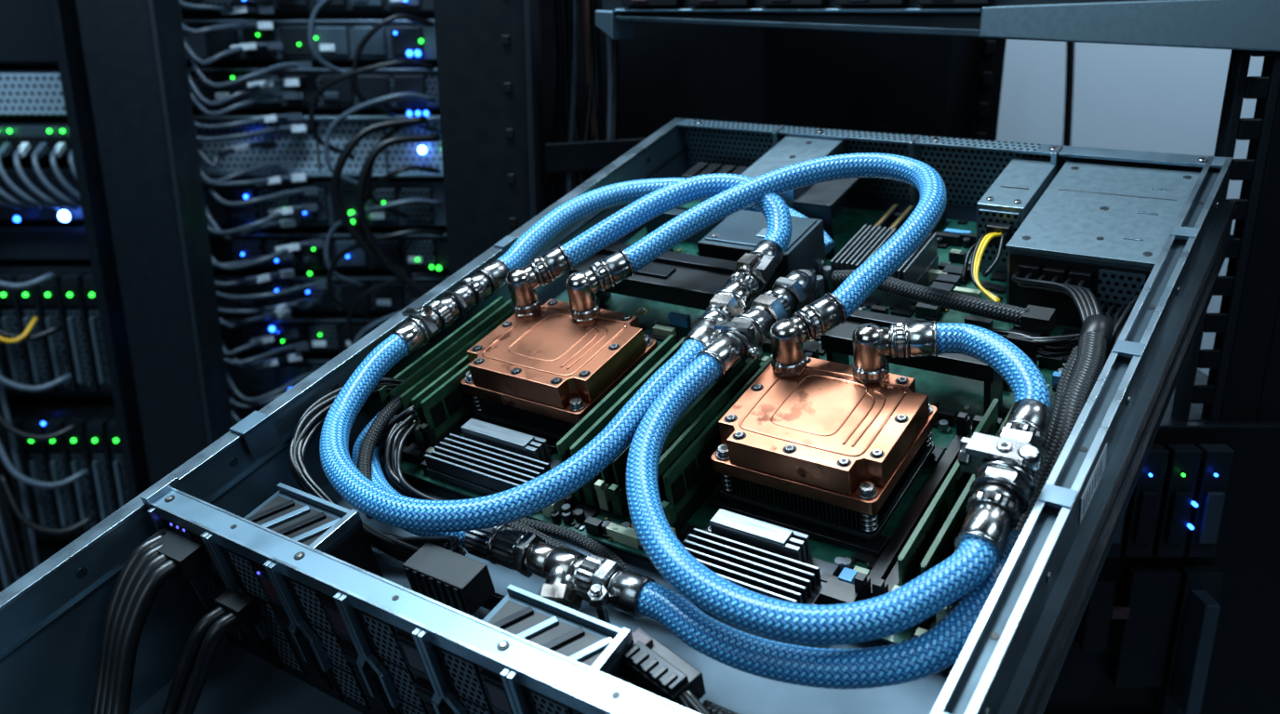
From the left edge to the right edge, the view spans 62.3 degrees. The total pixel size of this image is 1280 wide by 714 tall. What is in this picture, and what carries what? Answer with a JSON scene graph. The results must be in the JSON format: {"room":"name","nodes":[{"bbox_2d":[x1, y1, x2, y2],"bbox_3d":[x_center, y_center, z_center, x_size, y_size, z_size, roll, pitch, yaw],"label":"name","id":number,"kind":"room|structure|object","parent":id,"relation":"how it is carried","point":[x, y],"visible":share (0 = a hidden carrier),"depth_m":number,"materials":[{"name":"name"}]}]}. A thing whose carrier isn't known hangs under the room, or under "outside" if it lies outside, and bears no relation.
{"room":"data center","nodes":[
{"label":"data center","id":0,"kind":"room"},
{"bbox_2d":[394,535,494,615],"bbox_3d":[-0.111,0.110,0.559,0.036,0.031,0.094,-12,22,-33],"label":"block","id":1,"kind":"object","parent":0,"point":[440,571],"visible":0.98,"depth_m":0.53,"materials":[{"name":"black plastic"}]},
{"bbox_3d":[0.000,1.064,1.660,6.000,0.050,5.500,0,18,0],"label":"floor","id":2,"kind":"structure","parent":0,"visible":0},
{"bbox_2d":[47,0,434,501],"bbox_3d":[-0.950,-0.294,2.039,1.500,2.300,0.980,0,18,0],"label":"rack","id":3,"kind":"object","parent":2,"relation":"on","point":[123,68],"visible":0.23,"depth_m":1.59,"materials":[{"name":"black metal"}]},
{"bbox_2d":[0,142,96,592],"bbox_3d":[-1.007,-0.062,1.808,0.434,1.202,0.120,-2,18,-7],"label":"cables","id":4,"kind":"object","parent":3,"relation":"attached to","point":[17,502],"visible":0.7,"depth_m":1.82,"materials":[{"name":"black plastic"}]},
{"bbox_2d":[0,0,129,590],"bbox_3d":[-1.230,0.015,2.137,0.740,1.550,0.545,0,18,0],"label":"server","id":5,"kind":"object","parent":3,"relation":"in","point":[34,244],"visible":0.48,"depth_m":1.84,"materials":[{"name":"metal"}]},
{"bbox_2d":[181,0,449,419],"bbox_3d":[-0.588,-0.127,2.204,0.505,1.280,0.530,0,18,0],"label":"server","id":6,"kind":"object","parent":3,"relation":"in","point":[322,325],"visible":0.23,"depth_m":1.89,"materials":[{"name":"black metal"}]},
{"bbox_2d":[178,0,446,426],"bbox_3d":[-0.574,-0.020,1.905,0.473,1.422,0.108,0,18,0],"label":"cables","id":7,"kind":"object","parent":6,"relation":"attached to","point":[369,245],"visible":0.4,"depth_m":1.80,"materials":[{"name":"black plastic"}]},
{"bbox_2d":[433,0,1279,713],"bbox_3d":[0.210,-0.084,1.392,0.819,2.299,1.099,0,18,0],"label":"rack","id":8,"kind":"object","parent":2,"relation":"on","point":[497,59],"visible":0.34,"depth_m":1.08,"materials":[{"name":"black metal"}]},
{"bbox_2d":[90,527,264,713],"bbox_3d":[-0.263,0.179,0.549,0.076,0.133,0.124,8,20,24],"label":"power cables","id":9,"kind":"object","parent":8,"relation":"attached to","point":[166,554],"visible":1,"depth_m":0.56,"materials":[{"name":"black plastic"}]},
{"bbox_2d":[244,482,383,577],"bbox_3d":[-0.185,0.112,0.594,0.068,0.068,0.052,12,22,33],"label":"bracket","id":10,"kind":"object","parent":8,"relation":"attached to","point":[332,529],"visible":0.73,"depth_m":0.58,"materials":[{"name":"silver metal"}]},
{"bbox_2d":[146,506,584,713],"bbox_3d":[-0.086,0.166,0.506,0.424,0.108,0.048,12,22,33],"label":"panel","id":11,"kind":"object","parent":8,"relation":"attached to","point":[368,664],"visible":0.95,"depth_m":0.54,"materials":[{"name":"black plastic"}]},
{"bbox_2d":[351,410,466,548],"bbox_3d":[-0.137,0.075,0.629,0.046,0.034,0.183,-11,21,-30],"label":"hose","id":12,"kind":"object","parent":8,"relation":"on","point":[378,476],"visible":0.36,"depth_m":0.64,"materials":[{"name":"blue fabric"}]},
{"bbox_2d":[423,418,560,495],"bbox_3d":[-0.087,0.065,0.655,0.091,0.033,0.042,12,22,33],"label":"finned heatsink","id":13,"kind":"object","parent":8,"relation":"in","point":[490,459],"visible":0.75,"depth_m":0.65,"materials":[{"name":"metal"}]},
{"bbox_2d":[287,377,701,611],"bbox_3d":[-0.102,0.086,0.601,0.107,0.076,0.290,-15,23,-39],"label":"cable bundle","id":14,"kind":"object","parent":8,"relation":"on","point":[396,431],"visible":0.51,"depth_m":0.64,"materials":[{"name":"black plastic"}]},
{"bbox_2d":[319,333,705,533],"bbox_3d":[-0.090,0.035,0.607,0.226,0.079,0.152,7,19,20],"label":"hose","id":15,"kind":"object","parent":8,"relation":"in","point":[527,499],"visible":0.93,"depth_m":0.57,"materials":[{"name":"blue fabric"}]},
{"bbox_2d":[390,259,509,356],"bbox_3d":[-0.131,-0.036,0.729,0.027,0.050,0.100,13,22,35],"label":"coupling","id":16,"kind":"object","parent":15,"relation":"attached to","point":[421,327],"visible":1,"depth_m":0.72,"materials":[{"name":"silver metal"}]},
{"bbox_2d":[497,177,835,271],"bbox_3d":[0.016,-0.099,0.796,0.258,0.063,0.066,-3,18,-10],"label":"hose","id":17,"kind":"object","parent":16,"relation":"attached to","point":[542,232],"visible":0.52,"depth_m":0.79,"materials":[{"name":"blue fabric"}]},
{"bbox_2d":[681,239,783,347],"bbox_3d":[0.059,-0.037,0.661,0.025,0.058,0.110,11,21,30],"label":"coupling","id":18,"kind":"object","parent":15,"relation":"attached to","point":[753,270],"visible":0.85,"depth_m":0.66,"materials":[{"name":"grey metal"}]},
{"bbox_2d":[481,584,635,686],"bbox_3d":[-0.040,0.148,0.500,0.074,0.060,0.049,12,22,33],"label":"bracket","id":19,"kind":"object","parent":8,"relation":"attached to","point":[593,643],"visible":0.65,"depth_m":0.49,"materials":[{"name":"silver metal"}]},
{"bbox_2d":[460,299,657,452],"bbox_3d":[-0.051,0.010,0.703,0.105,0.076,0.102,12,22,33],"label":"block","id":20,"kind":"object","parent":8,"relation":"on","point":[540,375],"visible":0.79,"depth_m":0.68,"materials":[{"name":"orange metal"}]},
{"bbox_2d":[506,244,573,318],"bbox_3d":[-0.068,-0.052,0.720,0.046,0.049,0.023,-5,19,-14],"label":"fitting","id":21,"kind":"object","parent":20,"relation":"on","point":[522,283],"visible":1,"depth_m":0.71,"materials":[{"name":"silver metal"}]},
{"bbox_2d":[560,173,792,266],"bbox_3d":[0.023,-0.092,0.723,0.159,0.062,0.061,2,18,7],"label":"hose","id":22,"kind":"object","parent":21,"relation":"attached to","point":[777,214],"visible":0.94,"depth_m":0.72,"materials":[{"name":"blue fabric"}]},
{"bbox_2d":[565,249,634,323],"bbox_3d":[-0.027,-0.047,0.701,0.046,0.048,0.023,-6,19,-17],"label":"fitting","id":23,"kind":"object","parent":20,"relation":"on","point":[581,286],"visible":1,"depth_m":0.69,"materials":[{"name":"silver metal"}]},
{"bbox_2d":[464,524,655,624],"bbox_3d":[-0.048,0.122,0.542,0.113,0.052,0.041,12,22,33],"label":"fitting","id":24,"kind":"object","parent":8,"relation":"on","point":[571,578],"visible":0.89,"depth_m":0.53,"materials":[{"name":"grey metal"}]},
{"bbox_2d":[0,118,1238,713],"bbox_3d":[0.022,0.066,0.629,0.466,0.118,0.765,13,39,33],"label":"chassis","id":25,"kind":"object","parent":8,"relation":"in","point":[1011,661],"depth_m":0.58,"materials":[{"name":"grey metal"}]},
{"bbox_2d":[378,203,1111,666],"bbox_3d":[0.106,-0.006,0.728,0.431,0.023,0.430,13,39,33],"label":"motherboard","id":26,"kind":"object","parent":25,"relation":"in","point":[952,395],"depth_m":0.68},
{"bbox_2d":[976,159,1057,273],"bbox_3d":[0.276,-0.098,0.780,0.033,0.066,0.089,13,39,33],"label":"module","id":27,"kind":"object","parent":25,"relation":"in","point":[1006,205],"depth_m":0.76,"materials":[{"name":"silver metal"}]},
{"bbox_2d":[1005,160,1200,328],"bbox_3d":[0.319,-0.073,0.727,0.091,0.066,0.144,13,39,33],"label":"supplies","id":28,"kind":"object","parent":25,"relation":"in","point":[1106,227],"depth_m":0.69},
{"bbox_2d":[568,242,759,310],"bbox_3d":[0.018,-0.047,0.777,0.143,0.057,0.048,12,22,33],"label":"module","id":29,"kind":"object","parent":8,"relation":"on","point":[681,279],"visible":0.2,"depth_m":0.76,"materials":[{"name":"plastic"}]},
{"bbox_2d":[623,627,737,713],"bbox_3d":[0.046,0.161,0.449,0.146,0.043,0.028,15,23,39],"label":"block","id":30,"kind":"object","parent":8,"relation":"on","point":[649,665],"visible":0.98,"depth_m":0.47,"materials":[{"name":"black plastic"}]},
{"bbox_2d":[375,296,1013,630],"bbox_3d":[0.022,0.043,0.643,0.394,0.081,0.149,12,22,33],"label":"modules","id":31,"kind":"object","parent":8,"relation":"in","point":[926,537],"visible":0.35,"depth_m":0.61,"materials":[{"name":"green plastic"}]},
{"bbox_2d":[645,161,748,243],"bbox_3d":[0.062,-0.136,0.922,0.074,0.058,0.103,12,22,33],"label":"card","id":32,"kind":"object","parent":8,"relation":"in","point":[700,168],"visible":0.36,"depth_m":0.91,"materials":[{"name":"metal"}]},
{"bbox_2d":[683,508,839,605],"bbox_3d":[0.060,0.106,0.544,0.082,0.033,0.044,12,22,33],"label":"finned heatsink","id":33,"kind":"object","parent":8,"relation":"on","point":[769,560],"visible":0.68,"depth_m":0.54,"materials":[{"name":"metal"}]},
{"bbox_2d":[697,210,826,294],"bbox_3d":[0.091,-0.071,0.784,0.073,0.065,0.070,12,22,33],"label":"module","id":34,"kind":"object","parent":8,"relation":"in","point":[740,233],"visible":0.48,"depth_m":0.77,"materials":[{"name":"metal"}]},
{"bbox_2d":[739,135,862,259],"bbox_3d":[0.139,-0.133,0.866,0.086,0.084,0.106,12,22,33],"label":"cover","id":35,"kind":"object","parent":8,"relation":"in","point":[824,201],"visible":0.46,"depth_m":0.85,"materials":[{"name":"metal"}]},
{"bbox_2d":[549,0,1074,205],"bbox_3d":[0.281,-0.266,1.351,0.876,0.571,0.054,-11,21,-30],"label":"rack cable drop","id":36,"kind":"object","parent":8,"relation":"attached to","point":[591,32],"visible":0.36,"depth_m":1.13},
{"bbox_2d":[709,356,945,558],"bbox_3d":[0.104,0.049,0.593,0.102,0.076,0.102,12,22,33],"label":"block","id":37,"kind":"object","parent":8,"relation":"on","point":[822,453],"visible":1,"depth_m":0.57,"materials":[{"name":"orange metal"}]},
{"bbox_2d":[770,293,846,377],"bbox_3d":[0.095,-0.013,0.610,0.047,0.046,0.023,-8,20,-23],"label":"fitting","id":38,"kind":"object","parent":37,"relation":"on","point":[814,320],"visible":1,"depth_m":0.60,"materials":[{"name":"silver metal"}]},
{"bbox_2d":[623,152,946,318],"bbox_3d":[0.097,-0.088,0.693,0.186,0.082,0.147,13,22,36],"label":"hose","id":39,"kind":"object","parent":38,"relation":"on","point":[881,265],"visible":1,"depth_m":0.70,"materials":[{"name":"blue fabric"}]},
{"bbox_2d":[852,320,937,384],"bbox_3d":[0.141,-0.003,0.586,0.046,0.038,0.025,4,18,13],"label":"fitting","id":40,"kind":"object","parent":37,"relation":"on","point":[872,342],"visible":1,"depth_m":0.58,"materials":[{"name":"silver metal"}]},
{"bbox_2d":[637,530,1021,689],"bbox_3d":[0.089,0.114,0.477,0.188,0.050,0.076,1,18,3],"label":"hose","id":41,"kind":"object","parent":8,"relation":"on","point":[927,654],"visible":0.85,"depth_m":0.46,"materials":[{"name":"blue fabric"}]},
{"bbox_2d":[626,355,998,645],"bbox_3d":[0.055,0.066,0.509,0.110,0.072,0.210,-13,22,-34],"label":"hose","id":42,"kind":"object","parent":41,"relation":"attached to","point":[894,612],"visible":1,"depth_m":0.46,"materials":[{"name":"blue fabric"}]},
{"bbox_2d":[694,269,818,381],"bbox_3d":[0.075,-0.021,0.638,0.028,0.050,0.115,14,22,36],"label":"coupling","id":43,"kind":"object","parent":42,"relation":"attached to","point":[739,340],"visible":0.91,"depth_m":0.62,"materials":[{"name":"grey metal"}]},
{"bbox_2d":[954,398,1052,565],"bbox_3d":[0.167,0.056,0.495,0.036,0.055,0.092,10,21,29],"label":"coupling","id":44,"kind":"object","parent":42,"relation":"attached to","point":[1005,465],"visible":0.99,"depth_m":0.48,"materials":[{"name":"grey metal"}]},
{"bbox_2d":[936,322,1050,409],"bbox_3d":[0.183,0.008,0.551,0.032,0.037,0.090,-8,20,-24],"label":"hose","id":45,"kind":"object","parent":44,"relation":"attached to","point":[1025,380],"visible":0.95,"depth_m":0.55,"materials":[{"name":"blue fabric"}]},
{"bbox_2d":[810,259,942,323],"bbox_3d":[0.164,-0.034,0.733,0.131,0.044,0.056,16,24,40],"label":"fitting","id":46,"kind":"object","parent":8,"relation":"in","point":[825,286],"visible":0.23,"depth_m":0.77,"materials":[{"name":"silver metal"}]},
{"bbox_2d":[830,224,938,306],"bbox_3d":[0.179,-0.067,0.775,0.058,0.047,0.067,12,22,33],"label":"chipset heatsink","id":47,"kind":"object","parent":8,"relation":"in","point":[866,242],"visible":0.49,"depth_m":0.76,"materials":[{"name":"metal"}]},
{"bbox_2d":[820,309,1002,415],"bbox_3d":[0.167,0.004,0.650,0.108,0.052,0.037,12,22,33],"label":"memory module","id":48,"kind":"object","parent":8,"relation":"on","point":[837,343],"visible":0.28,"depth_m":0.63,"materials":[{"name":"plastic"}]},
{"bbox_2d":[595,0,1279,52],"bbox_3d":[0.303,-0.350,1.023,0.688,0.086,0.629,0,18,0],"label":"shelf","id":49,"kind":"object","parent":8,"relation":"attached to","point":[1254,25],"depth_m":0.82,"materials":[{"name":"black metal"}]},
{"bbox_2d":[960,231,1008,302],"bbox_3d":[0.234,-0.063,0.721,0.028,0.037,0.075,6,19,18],"label":"wires","id":50,"kind":"object","parent":8,"relation":"attached to","point":[978,248],"visible":0.99,"depth_m":0.72,"materials":[{"name":"yellow plastic"}]},
{"bbox_2d":[985,270,1139,532],"bbox_3d":[0.208,0.018,0.609,0.112,0.096,0.225,12,22,33],"label":"power wire harness","id":51,"kind":"object","parent":8,"relation":"on","point":[1087,358],"visible":0.7,"depth_m":0.60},
{"bbox_2d":[831,269,1055,336],"bbox_3d":[0.185,-0.036,0.665,0.146,0.022,0.019,13,22,36],"label":"cable","id":52,"kind":"object","parent":51,"relation":"attached to","point":[1033,319],"visible":0.78,"depth_m":0.64,"materials":[{"name":"black plastic"}]},
{"bbox_2d":[1043,369,1279,713],"bbox_3d":[0.410,0.348,1.138,0.220,0.735,0.450,0,18,0],"label":"rack","id":53,"kind":"object","parent":8,"relation":"attached to","point":[1162,629],"visible":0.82,"depth_m":0.88,"materials":[{"name":"black metal"}]},
{"bbox_2d":[996,39,1264,375],"bbox_3d":[1.175,-0.358,1.750,1.450,2.600,0.050,0,18,0],"label":"partition panel","id":54,"kind":"object","parent":2,"relation":"on","point":[1168,100],"depth_m":1.70,"materials":[{"name":"paint"}]}
]}

